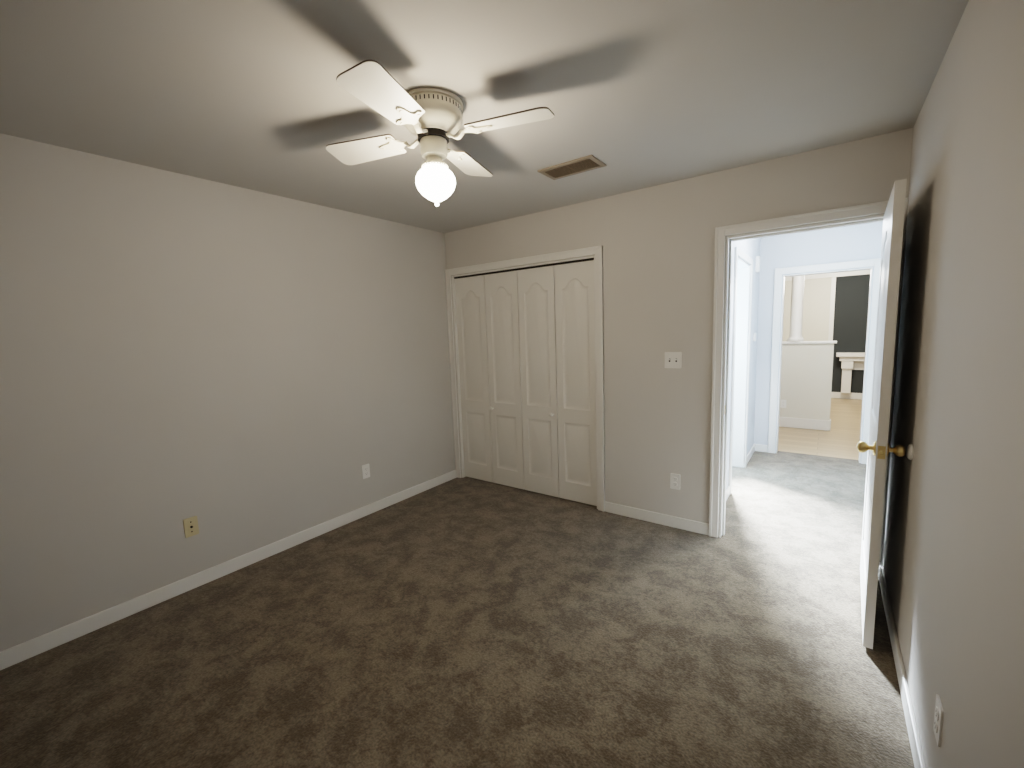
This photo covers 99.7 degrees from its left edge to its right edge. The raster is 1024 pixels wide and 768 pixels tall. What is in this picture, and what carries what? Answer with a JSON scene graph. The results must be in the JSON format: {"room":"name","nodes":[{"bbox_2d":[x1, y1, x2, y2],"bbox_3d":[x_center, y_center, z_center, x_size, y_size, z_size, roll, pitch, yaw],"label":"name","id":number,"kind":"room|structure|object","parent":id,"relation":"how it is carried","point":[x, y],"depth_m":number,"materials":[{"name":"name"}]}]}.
{"room":"empty bedroom","nodes":[
{"label":"empty bedroom","id":0,"kind":"room"},
{"bbox_2d":[0,133,454,651],"bbox_3d":[-1.658,-0.049,3.002,0.120,2.440,3.640,3,9,36],"label":"wall","id":1,"kind":"structure","parent":0,"point":[237,371],"depth_m":2.53,"materials":[{"name":"paint"}]},
{"bbox_2d":[183,516,198,537],"bbox_3d":[-1.924,0.857,2.591,0.011,0.115,0.070,3,9,36],"label":"jack","id":2,"kind":"object","parent":1,"relation":"attached to","point":[191,527],"depth_m":2.59,"materials":[{"name":"beige plastic"}]},
{"bbox_2d":[0,470,456,669],"bbox_3d":[-1.569,1.123,3.099,0.013,0.085,3.383,3,9,36],"label":"baseboard","id":3,"kind":"structure","parent":1,"relation":"attached to","point":[46,642],"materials":[{"name":"white wood"}]},
{"bbox_2d":[362,464,369,478],"bbox_3d":[-1.206,0.722,3.571,0.008,0.115,0.070,3,9,36],"label":"electrical outlet","id":4,"kind":"object","parent":1,"relation":"attached to","point":[365,470],"depth_m":3.57,"materials":[{"name":"white plastic"}]},
{"bbox_2d":[0,451,914,767],"bbox_3d":[0.556,1.119,3.079,3.710,0.050,6.090,3,9,36],"label":"floor","id":5,"kind":"structure","parent":0,"point":[466,623],"depth_m":2.01,"materials":[{"name":"brown carpet"}]},
{"bbox_2d":[0,0,968,232],"bbox_3d":[-0.300,-1.234,1.828,3.590,0.100,3.640,3,9,36],"label":"ceiling","id":6,"kind":"structure","parent":0,"point":[632,95],"depth_m":1.69,"materials":[{"name":"paint"}]},
{"bbox_2d":[326,60,553,205],"bbox_3d":[-0.333,-0.984,1.852,0.814,0.399,0.814,-5,8,-25],"label":"ceiling fan","id":7,"kind":"object","parent":6,"relation":"hanging from","point":[430,119],"depth_m":1.77,"materials":[{"name":"beige wood"}]},
{"bbox_2d":[537,155,606,179],"bbox_3d":[0.358,-1.294,2.594,0.360,0.011,0.200,3,9,36],"label":"ceiling vent","id":8,"kind":"object","parent":6,"relation":"in","point":[575,166],"depth_m":2.58,"materials":[{"name":"brown metal"}]},
{"bbox_2d":[445,128,912,536],"bbox_3d":[0.827,-0.180,3.356,3.470,2.440,0.120,3,9,36],"label":"wall","id":9,"kind":"structure","parent":0,"point":[657,242],"depth_m":3.06,"materials":[{"name":"paint"}]},
{"bbox_2d":[445,245,604,511],"bbox_3d":[0.088,-0.047,3.905,1.641,2.094,0.142,3,9,36],"label":"trim","id":10,"kind":"structure","parent":9,"relation":"attached to","point":[597,251],"depth_m":3.52,"materials":[{"name":"white wood"}]},
{"bbox_2d":[454,258,596,505],"bbox_3d":[0.077,-0.012,3.893,1.489,2.005,0.082,3,9,36],"label":"closet door","id":11,"kind":"structure","parent":9,"relation":"in","point":[526,343],"depth_m":3.83,"materials":[{"name":"white wood"}]},
{"bbox_2d":[605,501,708,534],"bbox_3d":[1.071,1.009,3.270,0.783,0.085,0.013,3,9,36],"label":"baseboard","id":12,"kind":"structure","parent":9,"relation":"attached to","point":[654,517],"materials":[{"name":"white wood"}]},
{"bbox_2d":[664,352,681,367],"bbox_3d":[1.133,-0.168,3.046,0.116,0.115,0.018,3,9,36],"label":"light switch","id":13,"kind":"object","parent":9,"relation":"attached to","point":[673,359],"depth_m":3.05,"materials":[{"name":"white plastic"}]},
{"bbox_2d":[670,473,679,489],"bbox_3d":[1.188,0.711,3.143,0.070,0.115,0.008,3,9,36],"label":"electrical outlet","id":14,"kind":"object","parent":9,"relation":"attached to","point":[674,481],"depth_m":3.14,"materials":[{"name":"white plastic"}]},
{"bbox_2d":[709,198,908,562],"bbox_3d":[1.759,0.043,2.691,0.924,2.094,0.142,3,9,36],"label":"door frame","id":15,"kind":"structure","parent":9,"relation":"attached to","point":[722,232],"depth_m":2.79,"materials":[{"name":"white wood"}]},
{"bbox_2d":[857,179,906,648],"bbox_3d":[1.790,0.145,2.124,0.163,2.000,0.795,3,9,36],"label":"bedroom door","id":16,"kind":"structure","parent":15,"relation":"attached to","point":[877,448],"depth_m":1.86,"materials":[{"name":"white wood"}]},
{"bbox_2d":[726,238,760,488],"bbox_3d":[2.036,-0.299,3.981,0.120,2.440,2.330,3,9,36],"label":"wall","id":17,"kind":"structure","parent":0,"point":[750,248],"depth_m":4.50,"materials":[{"name":"paint"}]},
{"bbox_2d":[726,486,729,499],"bbox_3d":[1.665,0.966,3.450,0.013,0.085,0.745,3,9,36],"label":"baseboard","id":18,"kind":"structure","parent":17,"relation":"attached to","point":[728,488],"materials":[{"name":"white wood"}]},
{"bbox_2d":[728,247,752,493],"bbox_3d":[2.075,-0.132,4.033,0.136,2.094,0.928,3,9,36],"label":"door frame","id":19,"kind":"structure","parent":17,"relation":"attached to","point":[742,305],"depth_m":4.30,"materials":[{"name":"white wood"}]},
{"bbox_2d":[747,444,755,462],"bbox_3d":[2.623,0.773,4.755,0.013,0.085,0.655,3,9,36],"label":"baseboard","id":20,"kind":"structure","parent":17,"relation":"attached to","point":[753,448],"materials":[{"name":"white wood"}]},
{"bbox_2d":[755,256,760,272],"bbox_3d":[2.572,-1.250,4.515,0.035,0.160,0.080,3,9,36],"label":"box","id":21,"kind":"object","parent":17,"relation":"attached to","point":[757,268],"depth_m":4.48,"materials":[{"name":"white"}]},
{"bbox_2d":[779,344,833,420],"bbox_3d":[3.147,-0.020,6.611,2.810,1.170,0.120,3,9,36],"label":"wall","id":22,"kind":"structure","parent":0,"point":[806,381],"depth_m":5.89,"materials":[{"name":"beige paint"}]},
{"bbox_2d":[780,400,785,407],"bbox_3d":[3.822,0.278,6.080,0.070,0.115,0.008,3,9,36],"label":"outlet","id":23,"kind":"object","parent":22,"relation":"attached to","point":[783,404],"depth_m":6.08,"materials":[{"name":"white plastic"}]},
{"bbox_2d":[779,417,830,430],"bbox_3d":[3.132,0.499,6.617,2.823,0.140,0.013,3,9,36],"label":"trim","id":24,"kind":"structure","parent":22,"relation":"attached to","point":[814,424],"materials":[{"name":"white wood"}]},
{"bbox_2d":[782,341,836,343],"bbox_3d":[3.138,-0.615,6.530,2.840,0.030,0.160,3,9,36],"label":"trim","id":25,"kind":"structure","parent":22,"relation":"on","point":[815,342],"depth_m":5.79,"materials":[{"name":"white wood"}]},
{"bbox_2d":[787,275,804,341],"bbox_3d":[3.892,-1.203,5.889,0.196,1.240,0.196,3,9,36],"label":"column","id":26,"kind":"structure","parent":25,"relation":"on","point":[796,310],"depth_m":5.86,"materials":[{"name":"white paint"}]},
{"bbox_2d":[754,221,882,462],"bbox_3d":[3.189,-0.421,4.647,1.190,2.440,0.120,3,9,36],"label":"wall","id":27,"kind":"structure","parent":0,"point":[847,243],"depth_m":4.61,"materials":[{"name":"paint"}]},
{"bbox_2d":[768,258,880,463],"bbox_3d":[3.286,-0.222,4.591,0.902,2.051,0.142,3,9,36],"label":"trim","id":28,"kind":"structure","parent":27,"relation":"attached to","point":[777,337],"depth_m":4.47,"materials":[{"name":"white wood"}]},
{"bbox_2d":[778,398,861,459],"bbox_3d":[4.666,0.542,6.623,5.540,0.046,4.550,3,9,36],"label":"floor","id":29,"kind":"structure","parent":0,"point":[840,438],"depth_m":5.56,"materials":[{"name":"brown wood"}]},
{"bbox_2d":[782,274,869,392],"bbox_3d":[5.924,-0.958,8.244,5.240,2.440,0.120,3,9,36],"label":"wall","id":30,"kind":"structure","parent":0,"point":[851,313],"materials":[{"name":"paint"}]},
{"bbox_2d":[785,270,870,399],"bbox_3d":[5.874,-0.947,8.175,5.300,2.440,0.050,3,9,36],"label":"trim","id":31,"kind":"structure","parent":30,"relation":"attached to","point":[839,395],"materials":[{"name":"white wood"}]},
{"bbox_2d":[836,352,864,392],"bbox_3d":[6.702,-0.172,7.576,1.650,0.750,0.220,3,9,36],"label":"mantel shelf","id":32,"kind":"object","parent":30,"relation":"attached to","point":[851,361],"depth_m":7.92,"materials":[{"name":"white wood"}]},
{"bbox_2d":[882,0,1023,767],"bbox_3d":[1.111,0.109,0.916,0.120,2.440,3.520,3,9,36],"label":"wall","id":33,"kind":"structure","parent":0,"point":[953,556],"depth_m":1.17,"materials":[{"name":"paint"}]},
{"bbox_2d":[878,562,925,767],"bbox_3d":[1.134,1.267,1.145,0.013,0.085,3.400,3,9,36],"label":"baseboard","id":34,"kind":"structure","parent":33,"relation":"attached to","point":[918,758],"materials":[{"name":"white wood"}]},
{"bbox_2d":[906,444,912,459],"bbox_3d":[1.677,0.286,1.824,0.016,0.068,0.068,3,9,36],"label":"stopper","id":35,"kind":"object","parent":33,"relation":"attached to","point":[909,451],"depth_m":1.81,"materials":[{"name":"white"}]},
{"bbox_2d":[933,694,943,746],"bbox_3d":[1.220,0.963,1.237,0.008,0.115,0.070,3,9,36],"label":"electrical outlet","id":36,"kind":"object","parent":33,"relation":"attached to","point":[938,719],"depth_m":1.23,"materials":[{"name":"white plastic"}]}
]}

